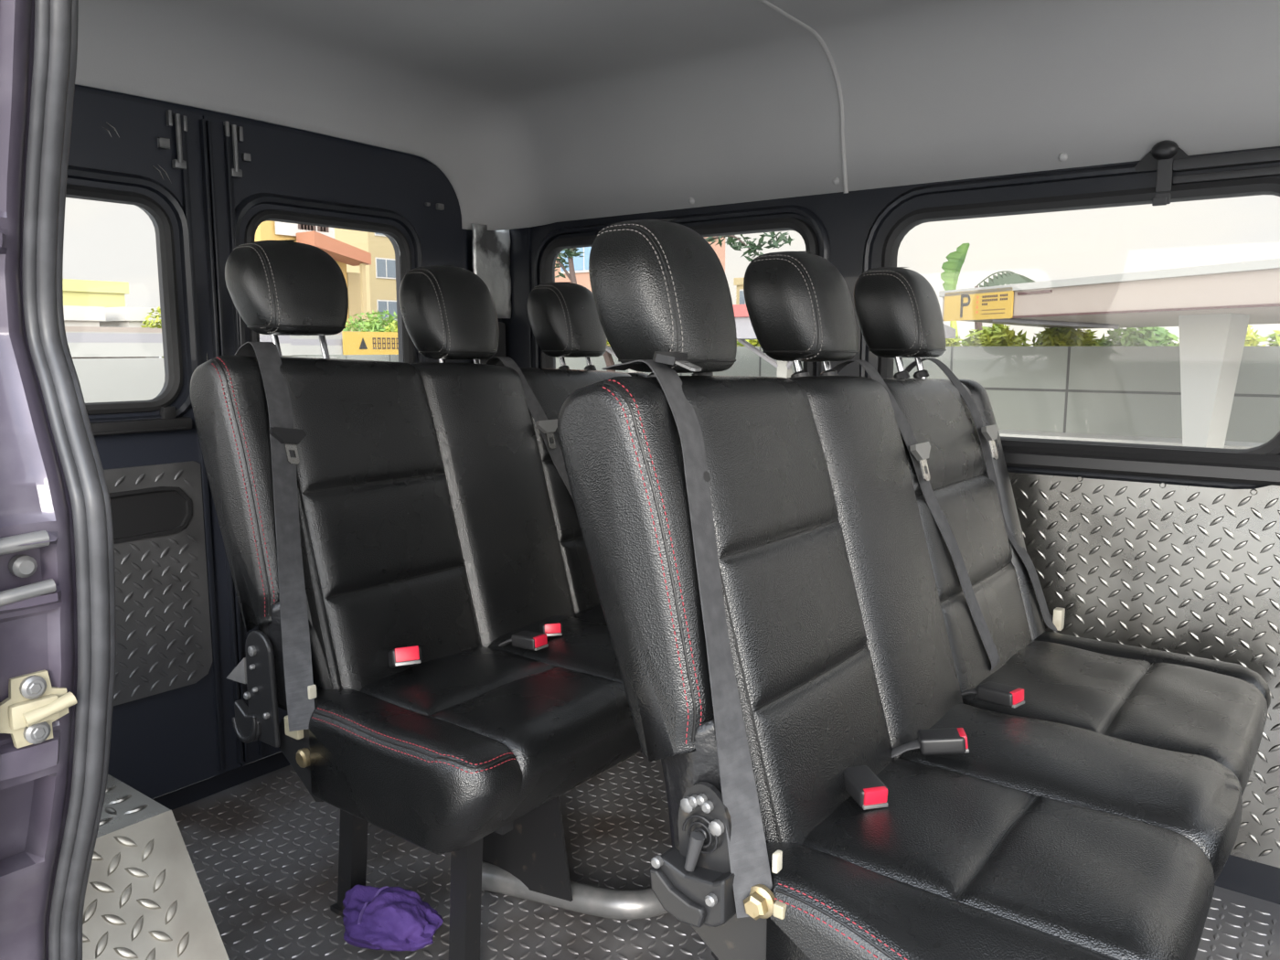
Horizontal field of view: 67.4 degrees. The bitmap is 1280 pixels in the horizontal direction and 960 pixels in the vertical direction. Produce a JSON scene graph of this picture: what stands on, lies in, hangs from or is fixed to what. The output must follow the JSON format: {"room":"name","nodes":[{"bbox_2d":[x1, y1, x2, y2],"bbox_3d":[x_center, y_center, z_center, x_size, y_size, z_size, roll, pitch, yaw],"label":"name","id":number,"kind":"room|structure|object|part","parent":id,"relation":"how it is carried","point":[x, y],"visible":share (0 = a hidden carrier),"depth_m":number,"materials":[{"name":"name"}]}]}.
{"room":"vehicle interior","nodes":[
{"label":"vehicle interior","id":0,"kind":"room"},
{"bbox_2d":[0,0,77,959],"bbox_3d":[-0.555,0.166,0.743,0.369,1.428,0.167,6,10,37],"label":"door frame","id":1,"kind":"structure","parent":0,"point":[38,633],"depth_m":0.70,"materials":[{"name":"purple paint"}]},
{"bbox_2d":[0,530,56,606],"bbox_3d":[-0.444,0.063,0.668,0.022,0.051,0.059,6,10,37],"label":"door track","id":2,"kind":"object","parent":1,"relation":"attached to","point":[22,566],"visible":1,"depth_m":0.68,"materials":[{"name":"silver metal"}]},
{"bbox_2d":[0,670,76,748],"bbox_3d":[-0.441,0.168,0.701,0.017,0.052,0.050,6,10,37],"label":"latch","id":3,"kind":"object","parent":1,"relation":"attached to","point":[30,709],"depth_m":0.70,"materials":[{"name":"beige metal"}]},
{"bbox_3d":[-0.437,0.169,0.704,0.014,0.018,0.042,6,10,37],"label":"catch arm","id":4,"kind":"part","parent":3,"relation":"part of","materials":[{"name":"beige metal"}]},
{"bbox_2d":[21,0,116,959],"bbox_3d":[-0.449,0.167,0.763,0.206,1.421,0.027,6,10,37],"label":"weatherstrip","id":5,"kind":"object","parent":1,"relation":"attached to","point":[56,21],"visible":1,"depth_m":0.71,"materials":[{"name":"grey rubber"}]},
{"bbox_2d":[74,84,501,810],"bbox_3d":[-0.918,-0.115,2.074,0.030,1.620,1.780,6,10,37],"label":"door frame","id":6,"kind":"structure","parent":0,"point":[173,800],"depth_m":2.12,"materials":[{"name":"black paint"}]},
{"bbox_2d":[65,89,244,799],"bbox_3d":[-1.116,-0.013,1.779,0.066,1.400,0.714,6,10,37],"label":"door","id":7,"kind":"structure","parent":6,"relation":"in","point":[153,159],"depth_m":1.96,"materials":[{"name":"grey paint"}]},
{"bbox_3d":[-1.113,0.228,1.795,0.010,0.473,0.630,6,10,37],"label":"door plate panel","id":8,"kind":"part","parent":7,"relation":"part of","materials":[{"name":"grey metal"}]},
{"bbox_3d":[-0.929,-0.678,1.911,0.019,0.110,0.058,6,10,37],"label":"latch rod","id":9,"kind":"part","parent":7,"relation":"part of","materials":[{"name":"grey metal"}]},
{"bbox_2d":[202,115,469,765],"bbox_3d":[-0.685,-0.092,2.347,0.057,1.400,0.712,6,10,37],"label":"door","id":10,"kind":"structure","parent":6,"relation":"in","point":[257,175],"depth_m":2.18,"materials":[{"name":"grey paint"}]},
{"bbox_3d":[-0.845,-0.693,2.019,0.017,0.110,0.054,6,10,37],"label":"latch rod","id":11,"kind":"part","parent":10,"relation":"part of","materials":[{"name":"grey metal"}]},
{"bbox_2d":[471,223,511,318],"bbox_3d":[-0.402,-0.564,2.608,0.012,0.246,0.136,6,10,37],"label":"foil patch","id":12,"kind":"object","parent":6,"relation":"attached to","point":[490,249],"visible":0.78,"depth_m":2.61,"materials":[{"name":"silver metal"}]},
{"bbox_2d":[480,321,505,366],"bbox_3d":[-0.415,-0.361,2.655,0.031,0.150,0.100,6,10,37],"label":"trim","id":13,"kind":"structure","parent":6,"relation":"attached to","point":[501,348],"depth_m":2.67,"materials":[{"name":"grey plastic"}]},
{"bbox_2d":[74,0,1279,230],"bbox_3d":[0.300,-0.624,1.066,3.006,0.324,1.732,6,10,37],"label":"ceiling","id":14,"kind":"structure","parent":0,"point":[534,112],"depth_m":1.92,"materials":[{"name":"grey"}]},
{"bbox_2d":[688,197,694,204],"bbox_3d":[0.121,-0.661,2.275,0.018,0.018,0.007,6,10,37],"label":"button","id":15,"kind":"object","parent":14,"relation":"attached to","point":[691,200],"visible":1,"depth_m":2.27,"materials":[{"name":"grey plastic"}]},
{"bbox_2d":[832,177,839,184],"bbox_3d":[0.418,-0.639,2.050,0.018,0.018,0.007,6,10,37],"label":"button","id":16,"kind":"object","parent":14,"relation":"attached to","point":[836,180],"visible":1,"depth_m":2.05,"materials":[{"name":"grey plastic"}]},
{"bbox_2d":[1058,152,1067,161],"bbox_3d":[0.782,-0.598,1.776,0.018,0.018,0.007,6,10,37],"label":"button","id":17,"kind":"object","parent":14,"relation":"attached to","point":[1062,157],"visible":1,"depth_m":1.77,"materials":[{"name":"white plastic"}]},
{"bbox_2d":[171,751,1279,959],"bbox_3d":[0.274,0.828,1.268,3.050,0.032,1.810,6,10,37],"label":"floor","id":18,"kind":"structure","parent":0,"point":[263,853],"depth_m":1.78,"materials":[{"name":"grey metal"}]},
{"bbox_2d":[82,773,229,959],"bbox_3d":[-0.828,0.596,1.185,1.220,0.461,0.266,6,10,37],"label":"cover","id":19,"kind":"object","parent":18,"relation":"on","point":[145,899],"visible":0.33,"depth_m":1.04,"materials":[{"name":"metal"}]},
{"bbox_3d":[-0.965,0.580,1.288,0.875,0.458,0.266,6,10,37],"label":"plate","id":20,"kind":"part","parent":19,"relation":"part of","materials":[{"name":"metal"}]},
{"bbox_2d":[342,884,443,951],"bbox_3d":[-0.411,0.705,1.559,0.180,0.072,0.138,6,10,37],"label":"cloth","id":21,"kind":"object","parent":18,"relation":"on","point":[387,918],"visible":1,"depth_m":1.52,"materials":[{"name":"purple fabric"}]},
{"bbox_2d":[190,239,648,959],"bbox_3d":[-0.150,0.155,1.814,0.678,1.157,1.130,6,10,37],"label":"seat","id":22,"kind":"object","parent":18,"relation":"on","point":[436,515],"visible":0.77,"depth_m":1.57,"materials":[{"name":"black leather"}]},
{"bbox_2d":[234,699,261,741],"bbox_3d":[-0.614,0.381,1.510,0.064,0.060,0.015,6,10,37],"label":"lever","id":23,"kind":"object","parent":22,"relation":"on","point":[247,720],"depth_m":1.50,"materials":[{"name":"black plastic"}]},
{"bbox_3d":[-0.585,0.320,1.486,0.076,0.179,0.010,6,10,37],"label":"recliner plate","id":24,"kind":"part","parent":22,"relation":"part of","materials":[{"name":"black plastic"}]},
{"bbox_2d":[234,341,314,731],"bbox_3d":[-0.556,0.074,1.512,0.081,0.577,0.282,-5,10,-34],"label":"belt","id":25,"kind":"object","parent":22,"relation":"on","point":[294,625],"visible":0.92,"depth_m":1.48,"materials":[{"name":"black fabric"}]},
{"bbox_3d":[-0.597,-0.213,1.581,0.042,0.113,0.012,6,10,37],"label":"post","id":26,"kind":"part","parent":22,"relation":"part of","materials":[{"name":"silver metal"}]},
{"bbox_3d":[-0.524,0.374,1.455,0.035,0.030,0.012,6,10,37],"label":"anchor plate","id":27,"kind":"part","parent":22,"relation":"part of","materials":[{"name":"beige metal"}]},
{"bbox_3d":[-0.542,-0.223,1.652,0.042,0.113,0.012,6,10,37],"label":"post","id":28,"kind":"part","parent":22,"relation":"part of","materials":[{"name":"silver metal"}]},
{"bbox_3d":[-0.498,0.609,1.660,0.081,0.300,0.048,6,10,37],"label":"leg","id":29,"kind":"part","parent":22,"relation":"part of","materials":[{"name":"black paint"}]},
{"bbox_2d":[388,645,422,668],"bbox_3d":[-0.391,0.300,1.581,0.047,0.081,0.121,-3,9,-22],"label":"seat belt buckle","id":30,"kind":"object","parent":22,"relation":"on","point":[408,656],"visible":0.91,"depth_m":1.53,"materials":[{"name":"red plastic"}]},
{"bbox_3d":[-0.087,0.446,1.829,0.340,0.033,1.020,6,10,37],"label":"frame","id":31,"kind":"part","parent":22,"relation":"part of","materials":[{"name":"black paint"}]},
{"bbox_3d":[-0.276,0.050,1.904,0.301,0.596,1.107,6,10,37],"label":"backrest","id":32,"kind":"part","parent":22,"relation":"part of","materials":[{"name":"black leather"}]},
{"bbox_3d":[-0.274,0.632,1.490,0.066,0.300,0.048,6,10,37],"label":"leg","id":33,"kind":"part","parent":22,"relation":"part of","materials":[{"name":"black paint"}]},
{"bbox_2d":[308,603,641,853],"bbox_3d":[-0.066,0.354,1.788,0.463,0.169,1.100,6,10,37],"label":"seat cushion","id":34,"kind":"object","parent":22,"relation":"on","point":[444,752],"depth_m":1.40,"materials":[{"name":"black leather"}]},
{"bbox_3d":[-0.327,-0.239,1.925,0.031,0.070,0.012,6,10,37],"label":"post","id":35,"kind":"part","parent":22,"relation":"part of","materials":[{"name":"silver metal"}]},
{"bbox_2d":[498,630,548,650],"bbox_3d":[-0.209,0.284,1.690,0.101,0.036,0.036,6,10,37],"label":"seat belt buckle","id":36,"kind":"object","parent":22,"relation":"on","point":[524,639],"visible":1,"depth_m":1.67,"materials":[{"name":"black plastic"}]},
{"bbox_3d":[-0.204,0.596,1.673,0.225,0.278,0.005,6,10,37],"label":"plate","id":37,"kind":"part","parent":22,"relation":"part of","materials":[{"name":"black paint"}]},
{"bbox_2d":[484,356,573,499],"bbox_3d":[-0.188,0.002,1.985,0.303,0.509,0.096,1,8,6],"label":"belt","id":38,"kind":"object","parent":22,"relation":"on","point":[547,427],"visible":0.48,"depth_m":1.96,"materials":[{"name":"grey fabric"}]},
{"bbox_2d":[539,622,562,636],"bbox_3d":[-0.165,0.278,1.762,0.036,0.054,0.097,-2,8,-13],"label":"seat belt buckle","id":39,"kind":"object","parent":22,"relation":"on","point":[550,629],"visible":0.77,"depth_m":1.72,"materials":[{"name":"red plastic"}]},
{"bbox_3d":[-0.173,-0.267,2.126,0.031,0.071,0.012,6,10,37],"label":"post","id":40,"kind":"part","parent":22,"relation":"part of","materials":[{"name":"silver metal"}]},
{"bbox_3d":[-0.118,-0.277,2.197,0.031,0.071,0.012,6,10,37],"label":"post","id":41,"kind":"part","parent":22,"relation":"part of","materials":[{"name":"silver metal"}]},
{"bbox_2d":[481,861,668,919],"bbox_3d":[-0.005,0.713,1.743,0.634,0.049,0.244,-2,8,-17],"label":"tube","id":42,"kind":"object","parent":18,"relation":"on","point":[611,903],"visible":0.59,"depth_m":1.64,"materials":[{"name":"silver metal"}]},
{"bbox_2d":[557,218,1270,959],"bbox_3d":[0.468,0.235,1.341,0.660,1.128,1.133,6,10,37],"label":"seat","id":43,"kind":"object","parent":18,"relation":"on","point":[1097,816],"visible":0.93,"depth_m":1.10,"materials":[{"name":"black leather"}]},
{"bbox_3d":[0.038,0.429,0.986,0.068,0.045,0.009,6,10,37],"label":"lid","id":44,"kind":"part","parent":43,"relation":"part of","materials":[{"name":"black plastic"}]},
{"bbox_2d":[602,352,772,917],"bbox_3d":[0.057,0.145,1.041,0.066,0.564,0.283,-5,10,-34],"label":"belt","id":45,"kind":"object","parent":43,"relation":"on","point":[748,856],"visible":1,"depth_m":1.00,"materials":[{"name":"black fabric"}]},
{"bbox_3d":[0.057,0.382,0.987,0.023,0.042,0.016,6,10,37],"label":"lever","id":46,"kind":"part","parent":43,"relation":"part of","materials":[{"name":"grey plastic"}]},
{"bbox_3d":[0.069,0.360,0.991,0.069,0.098,0.007,6,10,37],"label":"recliner plate","id":47,"kind":"part","parent":43,"relation":"part of","materials":[{"name":"black paint"}]},
{"bbox_3d":[0.225,-0.164,1.369,0.032,0.073,0.012,6,10,37],"label":"post","id":48,"kind":"part","parent":43,"relation":"part of","materials":[{"name":"silver metal"}]},
{"bbox_3d":[0.346,0.124,1.435,0.296,0.578,1.107,6,10,37],"label":"backrest","id":49,"kind":"part","parent":43,"relation":"part of","materials":[{"name":"black leather"}]},
{"bbox_3d":[0.280,-0.173,1.440,0.032,0.073,0.012,6,10,37],"label":"post","id":50,"kind":"part","parent":43,"relation":"part of","materials":[{"name":"silver metal"}]},
{"bbox_2d":[843,765,888,810],"bbox_3d":[0.257,0.356,1.144,0.036,0.027,0.103,-2,8,-15],"label":"seat belt buckle","id":51,"kind":"object","parent":43,"relation":"on","point":[865,787],"visible":0.92,"depth_m":1.11,"materials":[{"name":"black plastic"}]},
{"bbox_3d":[0.447,-0.205,1.658,0.032,0.075,0.012,6,10,37],"label":"post","id":52,"kind":"part","parent":43,"relation":"part of","materials":[{"name":"silver metal"}]},
{"bbox_2d":[832,359,999,671],"bbox_3d":[0.432,0.067,1.516,0.303,0.509,0.096,1,8,6],"label":"belt","id":53,"kind":"object","parent":43,"relation":"on","point":[919,453],"visible":0.85,"depth_m":1.51,"materials":[{"name":"grey fabric"}]},
{"bbox_3d":[0.502,-0.214,1.729,0.032,0.075,0.012,6,10,37],"label":"post","id":54,"kind":"part","parent":43,"relation":"part of","materials":[{"name":"silver metal"}]},
{"bbox_2d":[891,727,969,757],"bbox_3d":[0.371,0.343,1.242,0.100,0.043,0.036,1,8,9],"label":"seat belt buckle","id":55,"kind":"object","parent":43,"relation":"on","point":[950,741],"visible":0.98,"depth_m":1.23,"materials":[{"name":"black plastic"}]},
{"bbox_2d":[904,358,1065,632],"bbox_3d":[0.634,0.035,1.758,0.331,0.513,0.104,1,8,5],"label":"belt","id":56,"kind":"object","parent":43,"relation":"on","point":[1055,622],"visible":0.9,"depth_m":1.75,"materials":[{"name":"grey fabric"}]},
{"bbox_2d":[711,630,1270,959],"bbox_3d":[0.555,0.442,1.323,0.463,0.216,1.100,6,10,37],"label":"seat cushion","id":57,"kind":"object","parent":43,"relation":"on","point":[1097,816],"depth_m":1.06,"materials":[{"name":"black leather"}]},
{"bbox_2d":[960,681,1024,708],"bbox_3d":[0.517,0.318,1.427,0.036,0.036,0.101,-7,10,-40],"label":"seat belt buckle","id":58,"kind":"object","parent":43,"relation":"on","point":[989,691],"visible":0.98,"depth_m":1.40,"materials":[{"name":"black plastic"}]},
{"bbox_2d":[530,146,1279,904],"bbox_3d":[0.821,0.060,1.871,3.030,1.330,0.030,6,10,37],"label":"wall","id":59,"kind":"structure","parent":0,"point":[848,218],"depth_m":2.02,"materials":[{"name":"black paint"}]},
{"bbox_2d":[501,227,532,367],"bbox_3d":[-0.342,-0.098,2.723,0.110,1.210,0.012,6,10,37],"label":"trim","id":60,"kind":"structure","parent":59,"relation":"attached to","point":[518,331],"depth_m":2.65,"materials":[{"name":"black paint"}]},
{"bbox_2d":[533,204,830,376],"bbox_3d":[0.062,-0.402,2.367,0.880,0.479,0.032,6,10,37],"label":"window","id":61,"kind":"structure","parent":59,"relation":"in","point":[546,254],"depth_m":2.23,"materials":[{"name":"black rubber"}]},
{"bbox_2d":[859,162,1279,489],"bbox_3d":[0.809,-0.289,1.807,0.846,0.574,0.032,6,10,37],"label":"window","id":62,"kind":"structure","parent":59,"relation":"in","point":[1264,186],"depth_m":1.80,"materials":[{"name":"black rubber"}]},
{"bbox_2d":[1000,439,1279,485],"bbox_3d":[0.793,-0.048,1.843,2.900,0.054,0.048,6,10,37],"label":"trim","id":63,"kind":"structure","parent":59,"relation":"attached to","point":[1209,465],"depth_m":1.73,"materials":[{"name":"black plastic"}]},
{"bbox_2d":[1008,472,1279,868],"bbox_3d":[0.670,0.299,1.995,2.520,0.682,0.008,6,10,37],"label":"panel","id":64,"kind":"object","parent":59,"relation":"attached to","point":[1184,570],"visible":0.1,"depth_m":1.74,"materials":[{"name":"metal"}]},
{"bbox_2d":[1134,139,1190,206],"bbox_3d":[0.914,-0.537,1.679,0.091,0.111,0.028,6,10,37],"label":"clip","id":65,"kind":"object","parent":59,"relation":"attached to","point":[1160,158],"visible":1,"depth_m":1.67,"materials":[{"name":"black plastic"}]},
{"bbox_2d":[1172,148,1279,184],"bbox_3d":[1.430,-0.484,1.295,1.260,0.041,0.023,6,10,37],"label":"trim","id":66,"kind":"structure","parent":59,"relation":"attached to","point":[1271,155],"depth_m":1.62,"materials":[{"name":"grey plastic"}]},
{"label":"outside","id":67,"kind":"structure","parent":0,"visible":0},
{"bbox_3d":[-9.474,-8.018,69.631,340.000,0.100,340.000,6,10,37],"label":"ground","id":68,"kind":"structure","parent":67,"visible":0},
{"bbox_2d":[63,305,106,326],"bbox_3d":[-21.082,-4.765,34.875,4.100,2.961,1.531,6,10,37],"label":"block","id":69,"kind":"object","parent":68,"relation":"on","point":[74,315],"visible":0.18,"depth_m":33.55,"materials":[{"name":"grey concrete"}]},
{"bbox_2d":[62,278,129,308],"bbox_3d":[-28.224,-6.893,44.940,10.300,4.426,3.892,6,10,37],"label":"building","id":70,"kind":"structure","parent":68,"relation":"on","point":[79,293],"depth_m":42.05,"materials":[{"name":"beige"}]},
{"bbox_2d":[71,326,149,358],"bbox_3d":[-18.631,-4.139,33.044,1.300,2.223,3.033,6,10,37],"label":"block","id":71,"kind":"object","parent":68,"relation":"on","point":[71,326],"visible":0.11,"depth_m":32.84,"materials":[{"name":"grey concrete"}]},
{"bbox_2d":[99,306,160,358],"bbox_3d":[-19.389,-4.970,36.257,3.100,2.990,1.328,6,10,37],"label":"block","id":72,"kind":"object","parent":68,"relation":"on","point":[124,316],"visible":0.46,"depth_m":35.14,"materials":[{"name":"grey concrete"}]},
{"bbox_2d":[140,306,163,357],"bbox_3d":[-17.168,-4.837,34.707,1.701,3.151,1.464,3,8,18],"label":"shrub","id":73,"kind":"object","parent":68,"relation":"on","point":[157,316],"visible":0.14,"depth_m":34.33,"materials":[{"name":"yellow plant"}]},
{"bbox_2d":[65,332,291,357],"bbox_3d":[-8.608,-1.225,13.811,4.520,1.710,5.200,6,10,37],"label":"wall","id":74,"kind":"structure","parent":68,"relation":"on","point":[80,345],"depth_m":12.46,"materials":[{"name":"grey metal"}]},
{"bbox_2d":[72,356,337,403],"bbox_3d":[-11.333,-2.529,24.863,0.300,1.270,22.000,6,10,37],"label":"wall","id":75,"kind":"structure","parent":68,"relation":"on","point":[101,379],"depth_m":23.09,"materials":[{"name":"grey concrete"}]},
{"bbox_2d":[64,326,361,339],"bbox_3d":[-15.675,-3.449,28.711,8.020,2.040,15.000,6,10,37],"label":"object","id":76,"kind":"object","parent":68,"relation":"on","point":[69,329],"visible":0.03,"depth_m":25.09,"materials":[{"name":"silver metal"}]},
{"bbox_2d":[254,220,296,242],"bbox_3d":[-18.526,-10.275,48.162,5.300,10.245,4.262,6,10,37],"label":"apartment building","id":77,"kind":"structure","parent":68,"relation":"on","point":[265,230],"depth_m":45.18,"materials":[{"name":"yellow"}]},
{"bbox_2d":[289,339,342,354],"bbox_3d":[-6.749,-2.294,21.625,4.920,1.690,8.600,6,10,37],"label":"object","id":78,"kind":"object","parent":68,"relation":"on","point":[299,346],"visible":0.04,"depth_m":18.23,"materials":[{"name":"grey metal"}]},
{"bbox_2d":[341,330,398,354],"bbox_3d":[-5.144,-2.773,19.488,0.060,0.454,2.058,6,10,37],"label":"banner","id":79,"kind":"object","parent":78,"relation":"attached to","point":[354,343],"visible":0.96,"depth_m":19.15,"materials":[{"name":"yellow"}]},
{"bbox_2d":[296,230,371,330],"bbox_3d":[-14.961,-8.514,47.365,1.480,6.974,3.193,6,10,37],"label":"awning","id":80,"kind":"object","parent":68,"relation":"on","point":[340,251],"visible":0.43,"depth_m":46.81,"materials":[{"name":"brown tile"}]},
{"bbox_2d":[274,221,334,238],"bbox_3d":[-16.202,-12.268,46.498,0.055,1.000,3.260,6,10,37],"label":"sign","id":81,"kind":"object","parent":80,"relation":"attached to","point":[281,228],"visible":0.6,"depth_m":46.13,"materials":[{"name":"grey"}]},
{"bbox_3d":[-13.825,-7.978,48.211,0.200,5.680,0.200,6,10,37],"label":"post","id":82,"kind":"part","parent":80,"relation":"part of","materials":[{"name":"beige paint"}]},
{"bbox_2d":[335,260,349,330],"bbox_3d":[-17.093,-8.417,50.485,4.800,5.927,0.712,6,10,37],"label":"annex","id":83,"kind":"object","parent":68,"relation":"on","point":[343,266],"visible":0.02,"depth_m":48.89,"materials":[{"name":"brown paint"}]},
{"bbox_2d":[346,272,362,330],"bbox_3d":[-16.209,-8.172,50.856,3.800,5.341,0.790,6,10,37],"label":"annex","id":84,"kind":"object","parent":68,"relation":"on","point":[354,293],"visible":0.07,"depth_m":49.47,"materials":[{"name":"beige paint"}]},
{"bbox_2d":[334,227,397,331],"bbox_3d":[-21.290,-15.624,79.577,12.300,12.250,12.064,6,10,37],"label":"apartment building","id":85,"kind":"structure","parent":68,"relation":"on","point":[380,275],"depth_m":72.03,"materials":[{"name":"beige paint"}]},
{"bbox_3d":[-18.829,-15.982,72.660,0.040,1.300,2.635,6,10,37],"label":"pane","id":86,"kind":"part","parent":85,"relation":"part of","materials":[{"name":"grey"}]},
{"bbox_3d":[-18.829,-12.911,73.084,0.040,1.300,2.635,6,10,37],"label":"pane","id":87,"kind":"part","parent":85,"relation":"part of","materials":[{"name":"grey glass"}]},
{"bbox_2d":[342,309,397,330],"bbox_3d":[-11.056,-5.737,41.244,2.539,3.146,4.178,6,10,37],"label":"shrub","id":88,"kind":"object","parent":68,"relation":"on","point":[355,325],"visible":0.34,"depth_m":40.40,"materials":[{"name":"green plant"}]},
{"bbox_2d":[360,321,385,331],"bbox_3d":[-7.962,-3.611,28.940,1.301,2.303,0.963,6,10,37],"label":"shrub","id":89,"kind":"object","parent":68,"relation":"on","point":[373,328],"visible":0.06,"depth_m":28.74,"materials":[{"name":"green plant"}]},
{"bbox_2d":[384,319,397,331],"bbox_3d":[-7.046,-3.519,28.094,1.336,2.352,1.026,6,10,37],"label":"shrub","id":90,"kind":"object","parent":68,"relation":"on","point":[393,328],"visible":0.07,"depth_m":27.90,"materials":[{"name":"yellow plant"}]},
{"bbox_2d":[554,236,725,345],"bbox_3d":[-3.431,-12.357,50.425,12.624,13.750,10.300,6,10,37],"label":"apartment building","id":91,"kind":"structure","parent":68,"relation":"on","point":[581,263],"depth_m":43.97,"materials":[{"name":"orange concrete"}]},
{"bbox_3d":[-2.833,-10.227,43.812,2.070,1.300,0.040,6,10,37],"label":"pane","id":92,"kind":"part","parent":91,"relation":"part of","materials":[{"name":"blue glass"}]},
{"bbox_2d":[554,231,793,371],"bbox_3d":[0.321,-3.407,18.329,6.406,4.847,0.744,6,10,37],"label":"tree","id":93,"kind":"object","parent":68,"relation":"on","point":[608,358],"visible":0.44,"depth_m":17.17,"materials":[{"name":"green plant"}]},
{"bbox_2d":[733,277,752,346],"bbox_3d":[11.815,-11.457,70.550,6.500,6.462,8.300,6,10,37],"label":"apartment building","id":94,"kind":"structure","parent":68,"relation":"on","point":[739,282],"depth_m":68.68,"materials":[{"name":"beige paint"}]},
{"bbox_3d":[7.699,-12.830,68.349,1.389,1.300,0.040,6,10,37],"label":"pane","id":95,"kind":"part","parent":94,"relation":"part of","materials":[{"name":"grey"}]},
{"bbox_2d":[736,339,760,346],"bbox_3d":[2.598,-2.491,20.747,1.286,2.325,1.033,6,10,37],"label":"shrub","id":96,"kind":"object","parent":68,"relation":"on","point":[754,342],"visible":0.04,"depth_m":20.50,"materials":[{"name":"yellow plant"}]},
{"bbox_2d":[606,304,955,377],"bbox_3d":[1.963,-1.963,17.217,6.673,2.240,2.060,6,10,37],"label":"canopy","id":97,"kind":"object","parent":68,"relation":"on","point":[744,330],"visible":0.13,"depth_m":16.15,"materials":[{"name":"grey metal"}]},
{"bbox_3d":[2.535,-1.631,16.861,0.200,1.680,0.200,6,10,37],"label":"post","id":98,"kind":"part","parent":97,"relation":"part of","materials":[{"name":"grey concrete"}]},
{"bbox_2d":[282,346,1279,448],"bbox_3d":[2.991,-1.820,18.705,42.000,1.550,1.100,6,10,37],"label":"wall","id":99,"kind":"structure","parent":68,"relation":"on","point":[1108,394],"depth_m":15.66,"materials":[{"name":"grey concrete"}]},
{"bbox_2d":[945,335,963,346],"bbox_3d":[5.620,-2.047,18.643,1.302,2.021,0.960,6,10,37],"label":"shrub","id":100,"kind":"object","parent":68,"relation":"on","point":[949,342],"visible":0.06,"depth_m":18.21,"materials":[{"name":"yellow plant"}]},
{"bbox_2d":[940,243,970,346],"bbox_3d":[6.818,-3.241,20.966,0.271,3.756,0.556,-4,9,-29],"label":"banana plant","id":101,"kind":"object","parent":68,"relation":"on","point":[952,268],"visible":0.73,"depth_m":20.82,"materials":[{"name":"green plant"}]},
{"bbox_2d":[961,323,1031,346],"bbox_3d":[6.635,-1.971,18.017,1.311,2.041,1.024,6,10,37],"label":"shrub","id":102,"kind":"object","parent":68,"relation":"on","point":[997,335],"visible":0.54,"depth_m":17.73,"materials":[{"name":"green plant"}]},
{"bbox_2d":[974,270,1034,336],"bbox_3d":[8.046,-3.010,21.316,1.436,3.203,0.300,6,10,37],"label":"palm","id":103,"kind":"object","parent":68,"relation":"on","point":[1009,277],"visible":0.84,"depth_m":21.13,"materials":[{"name":"green plant"}]},
{"bbox_2d":[1030,327,1101,346],"bbox_3d":[7.614,-1.867,17.300,1.306,2.031,0.983,6,10,37],"label":"shrub","id":104,"kind":"object","parent":68,"relation":"on","point":[1054,336],"visible":0.38,"depth_m":16.98,"materials":[{"name":"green plant"}]},
{"bbox_2d":[938,258,1279,447],"bbox_3d":[8.697,-1.091,9.954,2.750,2.500,15.400,-2,8,-16],"label":"canopy","id":105,"kind":"object","parent":68,"relation":"on","point":[1212,307],"visible":0.82,"depth_m":12.65,"materials":[{"name":"white concrete"}]},
{"bbox_2d":[943,287,1013,320],"bbox_3d":[5.523,-2.870,15.744,0.036,0.480,1.800,-2,8,-16],"label":"parking sign","id":106,"kind":"object","parent":105,"relation":"attached to","point":[998,304],"visible":1,"depth_m":15.65,"materials":[{"name":"yellow metal"}]},
{"bbox_3d":[7.575,-1.224,12.812,0.300,1.980,0.840,-2,8,-16],"label":"post","id":107,"kind":"part","parent":105,"relation":"part of","materials":[{"name":"grey concrete"}]},
{"bbox_2d":[1097,326,1179,346],"bbox_3d":[8.524,-1.740,16.486,1.306,2.002,1.019,6,10,37],"label":"shrub","id":108,"kind":"object","parent":68,"relation":"on","point":[1144,336],"visible":0.51,"depth_m":16.18,"materials":[{"name":"green plant"}]},
{"bbox_2d":[1177,324,1269,346],"bbox_3d":[9.498,-1.665,15.777,1.370,2.047,1.022,6,10,37],"label":"shrub","id":109,"kind":"object","parent":68,"relation":"on","point":[1251,340],"visible":0.08,"depth_m":15.36,"materials":[{"name":"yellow plant"}]},
{"bbox_2d":[1266,330,1279,346],"bbox_3d":[10.493,-1.570,15.048,1.286,2.059,0.958,6,10,37],"label":"shrub","id":110,"kind":"object","parent":68,"relation":"on","point":[1274,336],"visible":0.47,"depth_m":15.14,"materials":[{"name":"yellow plant"}]}
]}

